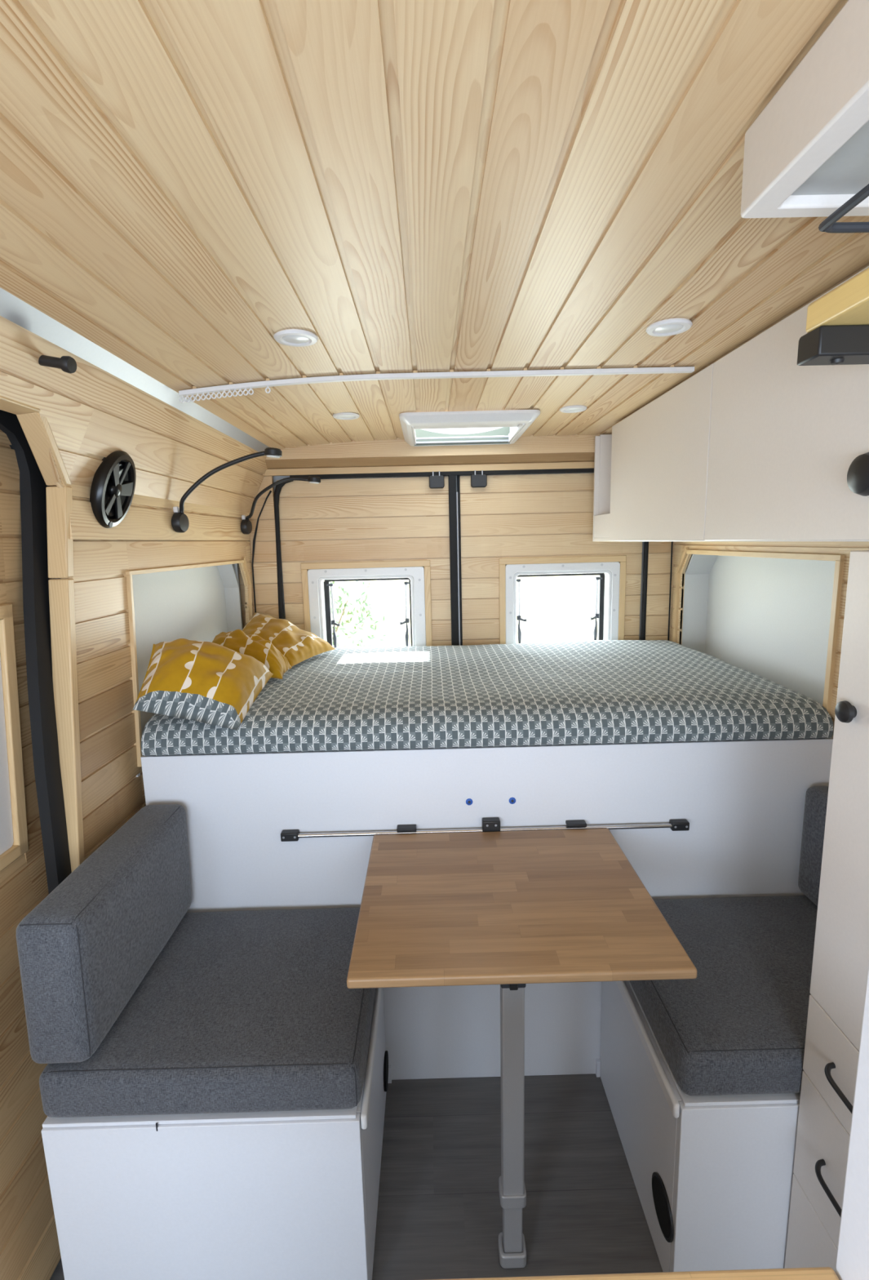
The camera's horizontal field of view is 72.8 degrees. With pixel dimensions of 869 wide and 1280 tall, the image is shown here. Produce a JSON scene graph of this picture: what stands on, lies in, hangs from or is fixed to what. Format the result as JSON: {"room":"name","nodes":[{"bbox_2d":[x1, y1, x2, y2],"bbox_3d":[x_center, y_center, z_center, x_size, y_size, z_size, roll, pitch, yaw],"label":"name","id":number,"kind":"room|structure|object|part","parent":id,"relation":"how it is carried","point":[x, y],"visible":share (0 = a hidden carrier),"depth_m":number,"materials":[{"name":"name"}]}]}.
{"room":"vehicle interior","nodes":[
{"label":"vehicle interior","id":0,"kind":"room"},
{"bbox_2d":[0,315,267,859],"bbox_3d":[-0.808,0.445,0.761,0.371,2.070,3.870,-1,10,0],"label":"wall","id":1,"kind":"structure","parent":0,"point":[91,414],"depth_m":1.46,"materials":[{"name":"brown wood"}]},
{"bbox_2d":[0,429,61,1279],"bbox_3d":[-0.851,0.545,0.468,0.095,1.770,1.760,-1,10,0],"label":"door","id":2,"kind":"structure","parent":1,"relation":"in","point":[29,1246],"depth_m":1.20,"materials":[{"name":"brown wood"}]},
{"bbox_2d":[0,603,28,871],"bbox_3d":[-0.875,0.265,0.793,0.068,0.537,0.895,-1,10,0],"label":"window","id":3,"kind":"structure","parent":2,"relation":"attached to","point":[14,841],"depth_m":1.21,"materials":[{"name":"brown wood"}]},
{"bbox_3d":[-0.881,0.266,0.793,0.056,0.479,0.835,-1,10,0],"label":"frame","id":4,"kind":"part","parent":3,"relation":"part of","materials":[{"name":"beige wood"}]},
{"bbox_2d":[0,409,71,893],"bbox_3d":[-0.815,0.396,0.480,0.027,1.500,1.833,-1,10,0],"label":"seal","id":5,"kind":"structure","parent":2,"relation":"attached to","point":[33,486],"depth_m":1.23,"materials":[{"name":"black rubber"}]},
{"bbox_2d":[0,395,84,872],"bbox_3d":[-0.768,0.577,0.425,0.198,1.758,1.864,-1,10,0],"label":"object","id":6,"kind":"structure","parent":1,"relation":"attached to","point":[36,429],"depth_m":1.24,"materials":[{"name":"brown wood"}]},
{"bbox_2d":[38,355,76,373],"bbox_3d":[-0.638,-0.466,0.993,0.059,0.032,0.027,-1,10,0],"label":"peg","id":7,"kind":"object","parent":1,"relation":"attached to","point":[68,364],"visible":1,"depth_m":0.99,"materials":[{"name":"black metal"}]},
{"bbox_2d":[89,450,136,528],"bbox_3d":[-0.736,-0.345,1.352,0.073,0.174,0.145,-1,10,0],"label":"fan","id":8,"kind":"object","parent":1,"relation":"attached to","point":[113,482],"visible":0.99,"depth_m":1.33,"materials":[{"name":"black plastic"}]},
{"bbox_2d":[123,556,252,766],"bbox_3d":[-0.775,-0.004,1.993,0.043,0.527,0.975,-1,10,1],"label":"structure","id":9,"kind":"structure","parent":1,"relation":"attached to","point":[131,611],"depth_m":1.53,"materials":[{"name":"brown wood"}]},
{"bbox_2d":[171,447,282,533],"bbox_3d":[-0.597,-0.430,1.700,0.328,0.231,0.059,-1,10,3],"label":"reading lamp","id":10,"kind":"object","parent":1,"relation":"attached to","point":[180,521],"visible":1,"depth_m":1.69,"materials":[{"name":"black metal"}]},
{"bbox_2d":[240,475,320,533],"bbox_3d":[-0.604,-0.517,2.272,0.356,0.208,0.086,2,10,19],"label":"reading lamp","id":11,"kind":"object","parent":1,"relation":"attached to","point":[246,524],"visible":1,"depth_m":2.24,"materials":[{"name":"black metal"}]},
{"bbox_2d":[49,1073,662,1279],"bbox_3d":[0.155,1.404,0.921,2.150,0.080,3.850,-1,10,0],"label":"floor","id":12,"kind":"structure","parent":0,"point":[440,1210],"depth_m":1.39,"materials":[{"name":"grey laminate"}]},
{"bbox_2d":[41,987,388,1279],"bbox_3d":[-0.424,1.073,1.376,0.602,0.450,0.506,-1,10,0],"label":"bench","id":13,"kind":"object","parent":12,"relation":"on","point":[292,1194],"visible":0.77,"depth_m":1.12,"materials":[{"name":"white laminate"}]},
{"bbox_3d":[-0.440,0.854,1.342,0.582,0.008,0.501,-1,10,0],"label":"lid","id":14,"kind":"part","parent":13,"relation":"part of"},
{"bbox_3d":[-0.429,1.117,1.137,0.589,0.442,0.018,-1,10,0],"label":"panel","id":15,"kind":"part","parent":13,"relation":"part of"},
{"bbox_2d":[39,907,375,1117],"bbox_3d":[-0.437,0.797,1.327,0.602,0.108,0.504,-1,10,0],"label":"seat cushion","id":16,"kind":"object","parent":13,"relation":"on","point":[244,1011],"visible":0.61,"depth_m":1.17,"materials":[{"name":"grey fabric"}]},
{"bbox_2d":[16,804,191,1063],"bbox_3d":[-0.688,0.598,1.292,0.132,0.306,0.504,-1,10,0],"label":"cushion","id":17,"kind":"object","parent":16,"relation":"on","point":[85,949],"visible":1,"depth_m":1.13,"materials":[{"name":"grey fabric"}]},
{"bbox_3d":[-0.145,1.068,1.388,0.018,0.442,0.488,-1,10,0],"label":"panel","id":18,"kind":"part","parent":13,"relation":"part of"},
{"bbox_2d":[383,1050,388,1091],"bbox_3d":[-0.132,1.170,1.601,0.006,0.090,0.090,-1,10,0],"label":"vent","id":19,"kind":"object","parent":13,"relation":"attached to","point":[385,1054],"depth_m":1.58,"materials":[{"name":"black plastic"}]},
{"bbox_2d":[141,737,833,1083],"bbox_3d":[0.144,0.673,2.091,1.776,0.975,1.040,-1,10,0],"label":"bed base","id":20,"kind":"object","parent":12,"relation":"on","point":[742,802],"depth_m":1.54,"materials":[{"name":"white laminate"}]},
{"bbox_3d":[0.090,0.420,1.529,0.018,0.018,0.004,-1,10,0],"label":"screw cap","id":21,"kind":"part","parent":20,"relation":"part of","materials":[{"name":"blue plastic"}]},
{"bbox_2d":[280,817,689,841],"bbox_3d":[0.131,0.485,1.529,1.057,0.042,0.026,-1,10,0],"label":"wall rail","id":22,"kind":"object","parent":20,"relation":"attached to","point":[491,824],"visible":0.98,"depth_m":1.52,"materials":[{"name":"silver metal"}]},
{"bbox_2d":[141,640,833,755],"bbox_3d":[0.131,0.138,2.003,1.756,0.106,1.047,-1,10,0],"label":"mattress","id":23,"kind":"object","parent":20,"relation":"on","point":[591,691],"visible":0.83,"depth_m":1.55,"materials":[{"name":"grey fabric"}]},
{"bbox_2d":[133,638,273,730],"bbox_3d":[-0.612,0.092,1.603,0.262,0.213,0.347,-1,10,0],"label":"pillow","id":24,"kind":"object","parent":23,"relation":"on","point":[209,682],"visible":1,"depth_m":1.46,"materials":[{"name":"yellow fabric"}]},
{"bbox_2d":[212,629,292,679],"bbox_3d":[-0.607,0.036,1.909,0.273,0.147,0.215,-1,10,0],"label":"pillow","id":25,"kind":"object","parent":23,"relation":"on","point":[264,651],"visible":0.55,"depth_m":1.84,"materials":[{"name":"yellow fabric"}]},
{"bbox_2d":[242,612,335,666],"bbox_3d":[-0.617,-0.013,2.220,0.419,0.142,0.353,2,10,21],"label":"pillow","id":26,"kind":"object","parent":23,"relation":"on","point":[298,645],"visible":0.68,"depth_m":2.16,"materials":[{"name":"yellow fabric"}]},
{"bbox_3d":[0.202,0.417,1.529,0.018,0.018,0.004,-1,10,0],"label":"screw cap","id":27,"kind":"part","parent":20,"relation":"part of","materials":[{"name":"blue plastic"}]},
{"bbox_2d":[346,828,697,1268],"bbox_3d":[0.158,0.908,1.327,0.606,0.761,0.510,-1,10,0],"label":"folding table","id":28,"kind":"object","parent":12,"relation":"on","point":[512,910],"visible":1,"depth_m":1.17,"materials":[{"name":"brown wood"}]},
{"bbox_3d":[0.156,0.898,1.183,0.044,0.490,0.034,-1,10,0],"label":"leg","id":29,"kind":"part","parent":28,"relation":"part of","materials":[{"name":"grey metal"}]},
{"bbox_2d":[600,980,800,1271],"bbox_3d":[0.747,1.043,1.386,0.592,0.450,0.502,-1,10,0],"label":"bench","id":30,"kind":"object","parent":12,"relation":"on","point":[713,1175],"visible":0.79,"depth_m":1.15,"materials":[{"name":"white laminate"}]},
{"bbox_3d":[0.473,1.052,1.394,0.018,0.442,0.484,-1,10,0],"label":"panel","id":31,"kind":"part","parent":30,"relation":"part of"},
{"bbox_2d":[652,1172,673,1242],"bbox_3d":[0.465,1.158,1.205,0.005,0.104,0.104,-1,10,0],"label":"vent","id":32,"kind":"object","parent":30,"relation":"attached to","point":[662,1201],"depth_m":1.19,"materials":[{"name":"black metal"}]},
{"bbox_3d":[0.752,0.824,1.352,0.571,0.008,0.497,-1,10,0],"label":"lid","id":33,"kind":"part","parent":30,"relation":"part of","materials":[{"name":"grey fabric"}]},
{"bbox_2d":[630,895,817,1095],"bbox_3d":[0.744,0.766,1.336,0.579,0.107,0.500,-1,10,0],"label":"seat cushion","id":34,"kind":"object","parent":30,"relation":"on","point":[739,1027],"visible":0.56,"depth_m":1.23,"materials":[{"name":"grey fabric"}]},
{"bbox_2d":[798,786,828,906],"bbox_3d":[0.990,0.549,1.343,0.082,0.307,0.418,-1,10,0],"label":"cushion","id":35,"kind":"object","parent":34,"relation":"on","point":[816,797],"visible":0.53,"depth_m":1.48,"materials":[{"name":"grey fabric"}]},
{"bbox_3d":[0.756,1.087,1.148,0.578,0.442,0.018,-1,10,0],"label":"panel","id":36,"kind":"part","parent":30,"relation":"part of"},
{"bbox_2d":[784,550,868,1271],"bbox_3d":[0.837,0.614,0.847,0.388,1.470,0.412,-1,10,0],"label":"cabinet","id":37,"kind":"object","parent":12,"relation":"on","point":[841,956],"visible":0.84,"depth_m":0.98,"materials":[{"name":"white laminate"}]},
{"bbox_3d":[0.696,1.186,0.943,0.018,0.278,0.410,-1,10,0],"label":"drawer","id":38,"kind":"part","parent":37,"relation":"part of","materials":[{"name":"white laminate"}]},
{"bbox_3d":[0.690,0.936,0.901,0.018,0.224,0.410,-1,10,0],"label":"drawer","id":39,"kind":"part","parent":37,"relation":"part of","materials":[{"name":"white laminate"}]},
{"bbox_3d":[0.666,0.925,0.942,0.033,0.008,0.182,-1,10,0],"label":"handle","id":40,"kind":"part","parent":37,"relation":"part of","materials":[{"name":"black metal"}]},
{"bbox_3d":[0.685,0.746,0.869,0.018,0.155,0.410,-1,10,0],"label":"drawer","id":41,"kind":"part","parent":37,"relation":"part of","materials":[{"name":"white laminate"}]},
{"bbox_3d":[0.661,0.733,0.910,0.033,0.008,0.182,-1,10,0],"label":"handle","id":42,"kind":"part","parent":37,"relation":"part of","materials":[{"name":"black metal"}]},
{"bbox_3d":[0.674,0.280,0.791,0.018,0.786,0.410,-1,10,0],"label":"door","id":43,"kind":"part","parent":37,"relation":"part of","materials":[{"name":"white laminate"}]},
{"bbox_3d":[0.649,0.113,0.931,0.022,0.035,0.035,-1,10,0],"label":"knob","id":44,"kind":"part","parent":37,"relation":"part of","materials":[{"name":"black metal"}]},
{"bbox_2d":[835,961,868,1279],"bbox_3d":[0.378,0.736,0.396,0.020,1.400,0.331,-1,10,0],"label":"partition panel","id":45,"kind":"object","parent":12,"relation":"on","point":[852,1262],"visible":1,"depth_m":0.50,"materials":[{"name":"white laminate"}]},
{"bbox_3d":[0.128,1.034,0.428,0.490,0.814,0.220,-1,10,0],"label":"cabinet","id":46,"kind":"object","parent":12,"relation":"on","visible":0},
{"bbox_2d":[428,1266,839,1279],"bbox_3d":[-0.062,0.617,0.381,0.850,0.030,0.310,-1,10,0],"label":"countertop","id":47,"kind":"structure","parent":46,"relation":"on","point":[817,1273],"depth_m":0.53,"materials":[{"name":"brown wood"}]},
{"bbox_2d":[0,0,868,448],"bbox_3d":[0.108,-0.537,0.606,2.250,0.117,3.870,-1,10,0],"label":"ceiling","id":48,"kind":"structure","parent":0,"point":[406,186],"depth_m":0.68,"materials":[{"name":"brown wood"}]},
{"bbox_2d":[0,287,269,452],"bbox_3d":[-0.631,-0.445,0.568,0.035,0.030,3.580,-1,10,0],"label":"trim strip","id":49,"kind":"object","parent":48,"relation":"attached to","point":[12,308],"visible":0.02,"depth_m":1.12,"materials":[{"name":"metal"}]},
{"bbox_2d":[273,328,318,346],"bbox_3d":[-0.268,-0.583,1.139,0.084,0.007,0.084,-1,10,0],"label":"recessed light","id":50,"kind":"object","parent":48,"relation":"in","point":[290,337],"visible":1,"depth_m":1.13,"materials":[{"name":"white plastic"}]},
{"bbox_2d":[333,412,359,419],"bbox_3d":[-0.277,-0.701,1.847,0.084,0.007,0.084,-1,10,0],"label":"recessed light","id":51,"kind":"object","parent":48,"relation":"in","point":[343,415],"visible":1,"depth_m":1.83,"materials":[{"name":"white plastic"}]},
{"bbox_2d":[178,364,694,396],"bbox_3d":[0.006,-0.624,1.417,1.236,0.046,0.016,-1,10,0],"label":"rail","id":52,"kind":"object","parent":48,"relation":"attached to","point":[672,369],"visible":1,"depth_m":1.41,"materials":[{"name":"white plastic"}]},
{"bbox_2d":[179,395,185,403],"bbox_3d":[-0.606,-0.579,1.416,0.014,0.019,0.005,1,10,13],"label":"curtain ring","id":53,"kind":"object","parent":52,"relation":"hanging from","point":[182,397],"visible":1,"depth_m":1.41,"materials":[{"name":"white plastic"}]},
{"bbox_2d":[184,395,190,402],"bbox_3d":[-0.593,-0.580,1.416,0.014,0.019,0.005,1,10,13],"label":"curtain ring","id":54,"kind":"object","parent":52,"relation":"hanging from","point":[187,396],"visible":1,"depth_m":1.41,"materials":[{"name":"white plastic"}]},
{"bbox_2d":[190,394,195,401],"bbox_3d":[-0.581,-0.582,1.415,0.014,0.019,0.005,1,10,13],"label":"curtain ring","id":55,"kind":"object","parent":52,"relation":"hanging from","point":[193,400],"visible":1,"depth_m":1.41,"materials":[{"name":"white plastic"}]},
{"bbox_2d":[195,393,200,400],"bbox_3d":[-0.568,-0.584,1.415,0.014,0.019,0.005,1,10,13],"label":"curtain ring","id":56,"kind":"object","parent":52,"relation":"hanging from","point":[199,399],"visible":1,"depth_m":1.41,"materials":[{"name":"white plastic"}]},
{"bbox_2d":[200,392,206,399],"bbox_3d":[-0.555,-0.585,1.415,0.014,0.019,0.005,1,10,13],"label":"curtain ring","id":57,"kind":"object","parent":52,"relation":"hanging from","point":[202,394],"visible":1,"depth_m":1.41,"materials":[{"name":"white plastic"}]},
{"bbox_2d":[205,391,211,399],"bbox_3d":[-0.542,-0.587,1.415,0.014,0.019,0.005,1,10,13],"label":"curtain ring","id":58,"kind":"object","parent":52,"relation":"hanging from","point":[208,393],"visible":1,"depth_m":1.41,"materials":[{"name":"white plastic"}]},
{"bbox_2d":[211,391,217,399],"bbox_3d":[-0.529,-0.588,1.415,0.014,0.019,0.005,1,10,13],"label":"curtain ring","id":59,"kind":"object","parent":52,"relation":"hanging from","point":[215,397],"visible":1,"depth_m":1.41,"materials":[{"name":"white plastic"}]},
{"bbox_2d":[216,391,222,398],"bbox_3d":[-0.517,-0.590,1.415,0.014,0.019,0.005,1,10,13],"label":"curtain ring","id":60,"kind":"object","parent":52,"relation":"hanging from","point":[220,393],"visible":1,"depth_m":1.41,"materials":[{"name":"white plastic"}]},
{"bbox_2d":[222,390,227,397],"bbox_3d":[-0.504,-0.591,1.415,0.014,0.019,0.005,1,10,13],"label":"curtain ring","id":61,"kind":"object","parent":52,"relation":"hanging from","point":[224,392],"visible":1,"depth_m":1.41,"materials":[{"name":"white plastic"}]},
{"bbox_2d":[226,389,232,397],"bbox_3d":[-0.491,-0.592,1.415,0.014,0.019,0.005,1,10,13],"label":"curtain ring","id":62,"kind":"object","parent":52,"relation":"hanging from","point":[229,391],"visible":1,"depth_m":1.41,"materials":[{"name":"white plastic"}]},
{"bbox_2d":[232,389,238,396],"bbox_3d":[-0.478,-0.594,1.415,0.014,0.019,0.005,1,10,13],"label":"curtain ring","id":63,"kind":"object","parent":52,"relation":"hanging from","point":[236,395],"visible":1,"depth_m":1.41,"materials":[{"name":"white plastic"}]},
{"bbox_2d":[237,388,243,395],"bbox_3d":[-0.466,-0.595,1.415,0.014,0.019,0.005,1,10,13],"label":"curtain ring","id":64,"kind":"object","parent":52,"relation":"hanging from","point":[242,394],"visible":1,"depth_m":1.41,"materials":[{"name":"white plastic"}]},
{"bbox_2d":[243,387,248,395],"bbox_3d":[-0.453,-0.596,1.414,0.014,0.019,0.005,1,10,13],"label":"curtain ring","id":65,"kind":"object","parent":52,"relation":"hanging from","point":[245,389],"visible":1,"depth_m":1.41,"materials":[{"name":"white plastic"}]},
{"bbox_2d":[248,387,253,395],"bbox_3d":[-0.440,-0.598,1.414,0.014,0.019,0.005,1,10,13],"label":"curtain ring","id":66,"kind":"object","parent":52,"relation":"hanging from","point":[251,388],"visible":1,"depth_m":1.41,"materials":[{"name":"white plastic"}]},
{"bbox_2d":[265,386,271,393],"bbox_3d":[-0.400,-0.601,1.414,0.014,0.019,0.005,1,10,13],"label":"curtain ring","id":67,"kind":"object","parent":52,"relation":"hanging from","point":[267,386],"visible":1,"depth_m":1.41,"materials":[{"name":"white plastic"}]},
{"bbox_2d":[399,409,540,446],"bbox_3d":[0.108,-0.814,2.069,0.447,0.184,0.497,-1,10,0],"label":"roof hatch","id":68,"kind":"object","parent":48,"relation":"attached to","point":[472,427],"visible":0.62,"depth_m":2.01,"materials":[{"name":"white plastic"}]},
{"bbox_3d":[-0.073,-0.741,2.104,0.006,0.030,0.356,-1,10,0],"label":"rail","id":69,"kind":"part","parent":68,"relation":"part of","materials":[{"name":"white plastic"}]},
{"bbox_3d":[0.107,-0.771,2.269,0.370,0.021,0.024,-1,10,0],"label":"blind rail","id":70,"kind":"part","parent":68,"relation":"part of","materials":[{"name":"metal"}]},
{"bbox_3d":[0.290,-0.750,2.106,0.006,0.030,0.356,-1,10,0],"label":"rail","id":71,"kind":"part","parent":68,"relation":"part of","materials":[{"name":"white plastic"}]},
{"bbox_2d":[560,404,586,413],"bbox_3d":[0.434,-0.721,1.843,0.084,0.007,0.084,-1,10,0],"label":"recessed light","id":72,"kind":"object","parent":48,"relation":"in","point":[575,408],"visible":1,"depth_m":1.83,"materials":[{"name":"white plastic"}]},
{"bbox_2d":[646,318,693,336],"bbox_3d":[0.454,-0.604,1.142,0.084,0.007,0.084,-1,10,0],"label":"recessed light","id":73,"kind":"object","parent":48,"relation":"in","point":[672,326],"visible":1,"depth_m":1.13,"materials":[{"name":"white plastic"}]},
{"bbox_2d":[741,0,868,217],"bbox_3d":[0.482,-0.393,0.123,0.335,0.078,0.962,-1,10,0],"label":"shelf box","id":74,"kind":"object","parent":48,"relation":"attached to","point":[806,153],"visible":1,"depth_m":0.51,"materials":[{"name":"white laminate"}]},
{"bbox_3d":[0.488,-0.370,0.128,0.289,0.008,0.924,-1,10,0],"label":"recess panel","id":75,"kind":"part","parent":74,"relation":"part of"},
{"bbox_2d":[818,183,868,233],"bbox_3d":[0.499,-0.372,0.296,0.227,0.022,0.604,-1,10,0],"label":"rail","id":76,"kind":"object","parent":74,"relation":"attached to","point":[830,224],"visible":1,"depth_m":0.58,"materials":[{"name":"grey metal"}]},
{"bbox_2d":[238,472,675,640],"bbox_3d":[0.107,0.114,2.605,2.240,2.070,0.102,-1,10,0],"label":"door frame","id":77,"kind":"structure","parent":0,"point":[265,571],"depth_m":2.49,"materials":[{"name":"brown wood"}]},
{"bbox_2d":[252,490,271,613],"bbox_3d":[-0.713,-0.257,2.474,0.108,0.722,0.010,-1,10,0],"label":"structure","id":78,"kind":"structure","parent":77,"relation":"attached to","point":[270,491],"depth_m":2.45,"materials":[{"name":"black metal"}]},
{"bbox_2d":[276,475,451,645],"bbox_3d":[-0.276,0.189,2.592,0.714,1.745,0.020,-1,10,0],"label":"door","id":79,"kind":"structure","parent":77,"relation":"in","point":[376,519],"depth_m":2.47,"materials":[{"name":"brown wood"}]},
{"bbox_2d":[300,560,432,648],"bbox_3d":[-0.286,-0.080,2.572,0.546,0.522,0.095,-1,10,0],"label":"window","id":80,"kind":"structure","parent":79,"relation":"attached to","point":[317,596],"depth_m":2.51,"materials":[{"name":"white plastic"}]},
{"bbox_3d":[-0.431,-0.073,2.580,0.046,0.027,0.023,2,10,20],"label":"strut knob","id":81,"kind":"part","parent":80,"relation":"part of","materials":[{"name":"grey metal"}]},
{"bbox_3d":[-0.132,-0.081,2.581,0.047,0.027,0.023,-5,10,-20],"label":"strut knob","id":82,"kind":"part","parent":80,"relation":"part of","materials":[{"name":"grey metal"}]},
{"bbox_2d":[429,471,444,488],"bbox_3d":[0.009,-0.657,2.422,0.062,0.066,0.038,-1,10,0],"label":"latch","id":83,"kind":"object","parent":79,"relation":"attached to","point":[436,482],"depth_m":2.41,"materials":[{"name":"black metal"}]},
{"bbox_2d":[448,475,462,645],"bbox_3d":[0.098,0.037,2.564,0.047,1.475,0.056,-1,10,0],"label":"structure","id":84,"kind":"structure","parent":79,"relation":"attached to","point":[454,495],"depth_m":2.48,"materials":[{"name":"black rubber"}]},
{"bbox_2d":[262,433,600,475],"bbox_3d":[0.122,-0.758,2.376,1.750,0.145,0.089,-1,10,0],"label":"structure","id":85,"kind":"structure","parent":77,"relation":"attached to","point":[565,451],"depth_m":2.34,"materials":[{"name":"brown wood"}]},
{"bbox_2d":[274,468,648,639],"bbox_3d":[0.128,0.037,2.543,1.574,1.480,0.028,-1,10,0],"label":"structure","id":86,"kind":"structure","parent":77,"relation":"attached to","point":[278,487],"depth_m":2.42,"materials":[{"name":"black rubber"}]},
{"bbox_2d":[459,472,642,645],"bbox_3d":[0.508,0.169,2.597,0.771,1.745,0.020,-1,10,0],"label":"door","id":87,"kind":"structure","parent":77,"relation":"in","point":[515,516],"depth_m":2.48,"materials":[{"name":"brown wood"}]},
{"bbox_2d":[471,470,487,487],"bbox_3d":[0.182,-0.662,2.423,0.065,0.066,0.038,-1,10,0],"label":"latch","id":88,"kind":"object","parent":87,"relation":"attached to","point":[477,480],"depth_m":2.41,"materials":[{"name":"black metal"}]},
{"bbox_2d":[498,555,626,644],"bbox_3d":[0.548,-0.101,2.577,0.539,0.522,0.095,-1,10,0],"label":"window","id":89,"kind":"structure","parent":87,"relation":"attached to","point":[611,570],"depth_m":2.52,"materials":[{"name":"white plastic"}]},
{"bbox_3d":[0.382,-0.094,2.585,0.046,0.027,0.023,2,10,20],"label":"strut knob","id":90,"kind":"part","parent":89,"relation":"part of","materials":[{"name":"grey metal"}]},
{"bbox_3d":[0.701,-0.102,2.587,0.047,0.027,0.023,-5,10,-20],"label":"strut knob","id":91,"kind":"part","parent":89,"relation":"part of","materials":[{"name":"grey metal"}]},
{"bbox_2d":[667,541,673,640],"bbox_3d":[1.003,-0.131,2.513,0.008,0.580,0.006,-1,10,0],"label":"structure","id":92,"kind":"structure","parent":77,"relation":"attached to","point":[672,541],"depth_m":2.50,"materials":[{"name":"black metal"}]},
{"bbox_2d":[670,541,868,738],"bbox_3d":[1.141,0.396,0.772,0.210,2.070,3.870,-1,10,0],"label":"wall","id":93,"kind":"structure","parent":0,"point":[769,618],"depth_m":1.99,"materials":[{"name":"white plastic"}]},
{"bbox_2d":[592,266,868,541],"bbox_3d":[0.814,-0.381,1.012,0.394,0.411,2.705,-1,10,0],"label":"upper cabinet","id":94,"kind":"object","parent":93,"relation":"attached to","point":[757,444],"visible":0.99,"depth_m":1.21,"materials":[{"name":"white laminate"}]},
{"bbox_3d":[0.648,-0.499,1.757,0.018,0.402,0.752,-1,10,0],"label":"door","id":95,"kind":"part","parent":94,"relation":"part of","materials":[{"name":"white laminate"}]},
{"bbox_3d":[0.656,-0.370,0.984,0.018,0.402,0.810,-1,10,0],"label":"door","id":96,"kind":"part","parent":94,"relation":"part of","materials":[{"name":"white laminate"}]},
{"bbox_2d":[797,267,868,365],"bbox_3d":[0.565,-0.349,0.490,0.172,0.077,0.571,-1,10,0],"label":"wall shelf","id":97,"kind":"object","parent":94,"relation":"attached to","point":[837,329],"visible":1,"depth_m":0.73,"materials":[{"name":"brown wood"}]},
{"bbox_3d":[0.636,-0.245,0.871,0.030,0.064,0.064,-1,10,0],"label":"knob","id":98,"kind":"part","parent":94,"relation":"part of","materials":[{"name":"black metal"}]},
{"bbox_2d":[673,546,844,717],"bbox_3d":[1.016,-0.043,1.981,0.018,0.522,0.974,-1,10,0],"label":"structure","id":99,"kind":"structure","parent":93,"relation":"attached to","point":[839,558],"depth_m":1.52,"materials":[{"name":"brown wood"}]},
{"label":"outside","id":100,"kind":"structure","parent":0,"visible":0},
{"bbox_2d":[324,574,599,648],"bbox_3d":[-0.215,-2.162,26.404,50.000,0.050,47.200,-1,10,0],"label":"window","id":101,"kind":"structure","parent":100,"point":[554,608],"depth_m":18.82,"materials":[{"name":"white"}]},
{"bbox_2d":[329,581,386,647],"bbox_3d":[-1.596,0.008,6.656,2.117,2.279,2.060,-1,10,0],"label":"shrub","id":102,"kind":"object","parent":101,"relation":"on","point":[343,588],"visible":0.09,"depth_m":6.66,"materials":[{"name":"green plant"}]},
{"bbox_3d":[-1.583,0.346,6.734,1.270,1.586,1.102,-1,10,0],"label":"stem","id":103,"kind":"part","parent":102,"relation":"part of","materials":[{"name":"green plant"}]}
]}

